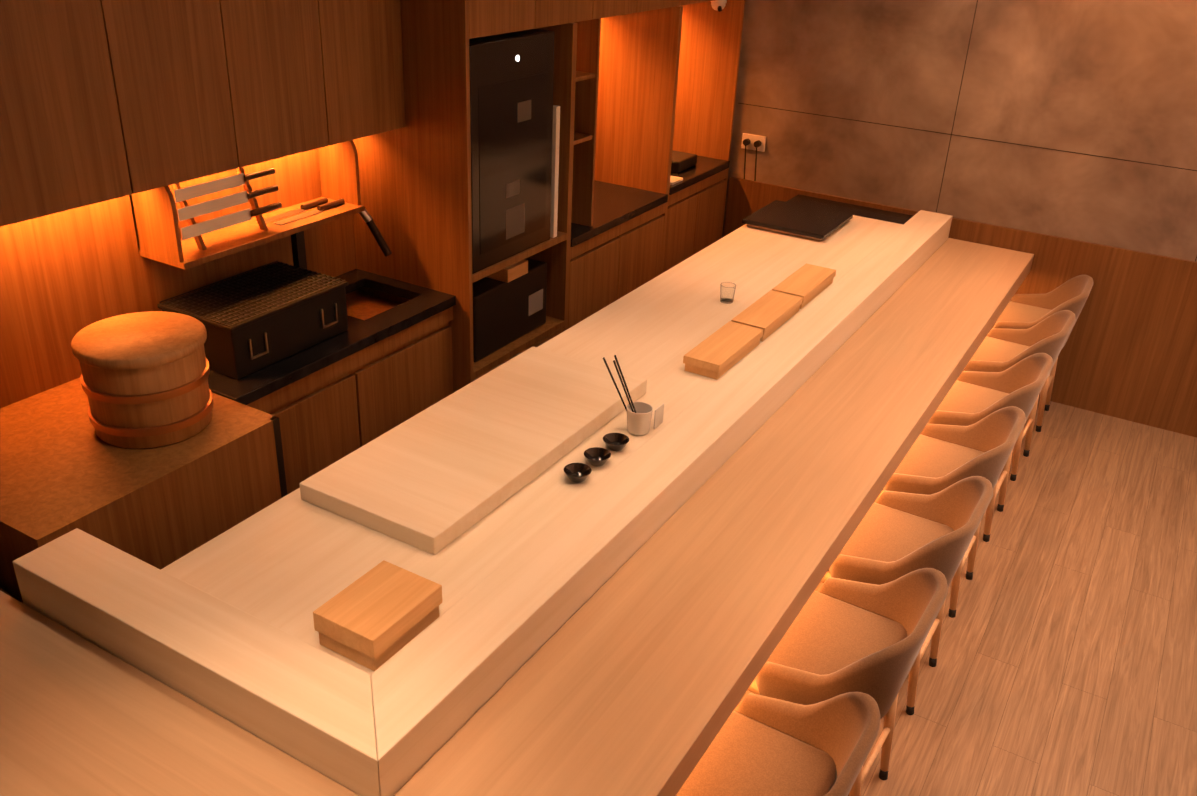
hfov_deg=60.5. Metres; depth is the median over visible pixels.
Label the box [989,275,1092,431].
bar stool
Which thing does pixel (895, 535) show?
bar stool
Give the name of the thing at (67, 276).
wall
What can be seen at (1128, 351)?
wainscot
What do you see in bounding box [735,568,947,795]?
bar stool
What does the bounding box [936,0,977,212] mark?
wall seam
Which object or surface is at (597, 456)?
sauce bowl
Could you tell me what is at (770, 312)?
box
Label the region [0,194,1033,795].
countertop
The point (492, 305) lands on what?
base cabinet
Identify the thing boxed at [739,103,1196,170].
wall seam
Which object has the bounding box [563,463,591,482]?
sauce bowl
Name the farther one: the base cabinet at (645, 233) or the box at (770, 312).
the base cabinet at (645, 233)
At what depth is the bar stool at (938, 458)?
3.96 m
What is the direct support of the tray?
on the countertop at (620, 622)
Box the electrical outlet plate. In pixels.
[741,133,765,180]
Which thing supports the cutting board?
on the countertop at (620, 622)
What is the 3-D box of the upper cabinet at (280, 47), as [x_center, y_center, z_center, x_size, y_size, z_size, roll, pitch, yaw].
[-1.204,-1.359,3.416,0.318,1.038,0.420,17,30,26]
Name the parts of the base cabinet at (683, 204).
door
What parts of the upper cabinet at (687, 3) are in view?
tall door, tall door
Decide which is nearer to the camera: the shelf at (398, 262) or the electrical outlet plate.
the shelf at (398, 262)
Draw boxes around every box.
[313,560,441,670]
[683,321,762,379]
[731,290,802,341]
[772,263,835,308]
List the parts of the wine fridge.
glass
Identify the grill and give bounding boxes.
[157,261,347,378]
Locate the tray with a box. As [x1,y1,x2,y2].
[742,200,852,240]
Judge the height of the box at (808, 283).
0.062 m
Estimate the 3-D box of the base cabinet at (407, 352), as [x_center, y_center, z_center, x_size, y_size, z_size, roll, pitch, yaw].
[-1.011,0.072,4.407,0.528,0.830,0.588,17,30,26]
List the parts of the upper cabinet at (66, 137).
door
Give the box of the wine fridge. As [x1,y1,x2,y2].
[469,29,554,273]
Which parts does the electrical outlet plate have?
cord, cord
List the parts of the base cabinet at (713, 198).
door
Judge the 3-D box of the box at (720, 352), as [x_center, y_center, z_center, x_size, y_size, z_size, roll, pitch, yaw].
[0.475,-0.184,3.891,0.145,0.062,0.410,17,30,26]
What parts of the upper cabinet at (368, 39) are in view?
door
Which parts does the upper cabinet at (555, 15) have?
tall door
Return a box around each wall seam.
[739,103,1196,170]
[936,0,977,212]
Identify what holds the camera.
attached to the upper cabinet at (687, 3)
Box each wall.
[0,195,357,407]
[722,0,1196,261]
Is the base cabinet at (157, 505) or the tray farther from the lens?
the tray
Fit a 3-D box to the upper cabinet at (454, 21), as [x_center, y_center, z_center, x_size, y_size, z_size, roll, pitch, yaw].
[-0.618,-1.797,3.958,0.619,0.693,0.438,17,30,26]
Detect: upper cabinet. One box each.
[0,0,139,224]
[0,204,7,226]
[108,0,243,195]
[228,0,335,167]
[324,0,411,143]
[404,0,539,43]
[540,0,599,31]
[596,0,639,23]
[640,0,683,15]
[684,0,713,7]
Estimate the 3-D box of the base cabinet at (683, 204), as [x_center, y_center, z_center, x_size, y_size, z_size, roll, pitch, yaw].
[0.212,-0.821,6.125,0.588,0.985,0.383,17,30,26]
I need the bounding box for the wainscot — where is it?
[724,177,1196,437]
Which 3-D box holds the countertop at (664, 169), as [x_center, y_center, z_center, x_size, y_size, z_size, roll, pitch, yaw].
[0.337,-1.350,6.046,0.597,0.040,0.776,17,30,26]
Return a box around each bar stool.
[676,692,880,795]
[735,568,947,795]
[814,476,992,714]
[876,406,1025,617]
[928,353,1052,541]
[963,310,1075,480]
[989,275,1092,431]
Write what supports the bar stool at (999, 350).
on the floor
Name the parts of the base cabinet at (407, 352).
door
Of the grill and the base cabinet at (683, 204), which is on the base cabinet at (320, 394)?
the grill
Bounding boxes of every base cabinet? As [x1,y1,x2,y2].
[0,378,291,599]
[208,346,367,491]
[312,288,459,442]
[380,248,531,367]
[444,240,551,335]
[456,320,567,388]
[468,220,623,328]
[588,176,703,271]
[620,200,667,297]
[696,164,728,252]
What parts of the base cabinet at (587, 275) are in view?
door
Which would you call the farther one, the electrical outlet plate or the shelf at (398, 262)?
the electrical outlet plate
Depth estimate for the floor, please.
3.91 m
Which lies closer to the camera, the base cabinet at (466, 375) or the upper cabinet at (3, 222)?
the upper cabinet at (3, 222)
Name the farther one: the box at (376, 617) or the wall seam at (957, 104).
the wall seam at (957, 104)
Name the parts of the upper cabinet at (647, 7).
tall door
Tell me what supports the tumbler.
on the countertop at (620, 622)
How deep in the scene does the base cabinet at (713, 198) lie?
6.20 m
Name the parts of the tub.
lid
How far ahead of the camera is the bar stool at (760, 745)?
2.56 m
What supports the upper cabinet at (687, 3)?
attached to the wall at (67, 276)
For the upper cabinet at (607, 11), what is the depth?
4.68 m
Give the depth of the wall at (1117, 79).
5.41 m
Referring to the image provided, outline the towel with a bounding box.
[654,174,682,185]
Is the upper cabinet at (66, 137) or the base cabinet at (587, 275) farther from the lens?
the base cabinet at (587, 275)
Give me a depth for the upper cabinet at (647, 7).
5.08 m
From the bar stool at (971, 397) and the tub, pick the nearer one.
the tub
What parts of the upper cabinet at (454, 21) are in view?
tall door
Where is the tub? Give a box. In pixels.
[71,311,212,448]
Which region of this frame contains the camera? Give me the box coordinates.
[711,0,726,11]
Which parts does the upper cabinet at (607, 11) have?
tall door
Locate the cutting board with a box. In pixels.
[299,347,646,554]
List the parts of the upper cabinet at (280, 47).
door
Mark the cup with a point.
(639, 415)
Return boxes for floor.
[740,398,1196,795]
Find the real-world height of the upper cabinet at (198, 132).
1.038 m
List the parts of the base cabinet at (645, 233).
door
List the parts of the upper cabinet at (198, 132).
door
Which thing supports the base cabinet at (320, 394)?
on the floor
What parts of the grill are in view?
handle, handle, handle, handle, handle, handle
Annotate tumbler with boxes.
[720,282,735,303]
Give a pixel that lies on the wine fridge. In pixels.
(511, 98)
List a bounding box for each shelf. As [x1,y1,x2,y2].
[139,195,364,269]
[358,209,566,283]
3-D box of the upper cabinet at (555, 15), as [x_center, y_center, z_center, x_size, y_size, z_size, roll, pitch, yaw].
[-0.392,-1.960,4.303,0.619,0.693,0.450,17,30,26]
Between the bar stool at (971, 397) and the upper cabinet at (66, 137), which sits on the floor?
the bar stool at (971, 397)
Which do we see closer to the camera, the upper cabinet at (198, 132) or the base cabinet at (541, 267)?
the upper cabinet at (198, 132)
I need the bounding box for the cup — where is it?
[603,355,663,434]
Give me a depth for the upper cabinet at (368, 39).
3.82 m
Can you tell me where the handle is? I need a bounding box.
[550,105,559,237]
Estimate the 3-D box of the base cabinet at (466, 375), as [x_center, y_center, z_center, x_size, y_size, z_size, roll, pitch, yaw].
[-0.630,-0.046,4.979,0.619,0.560,0.728,17,30,26]
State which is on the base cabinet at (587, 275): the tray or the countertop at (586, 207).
the countertop at (586, 207)
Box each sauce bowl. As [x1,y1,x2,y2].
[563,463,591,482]
[584,447,610,466]
[603,433,628,450]
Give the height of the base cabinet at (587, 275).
0.955 m
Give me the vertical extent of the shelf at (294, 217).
0.022 m
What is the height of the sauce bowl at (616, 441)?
0.032 m

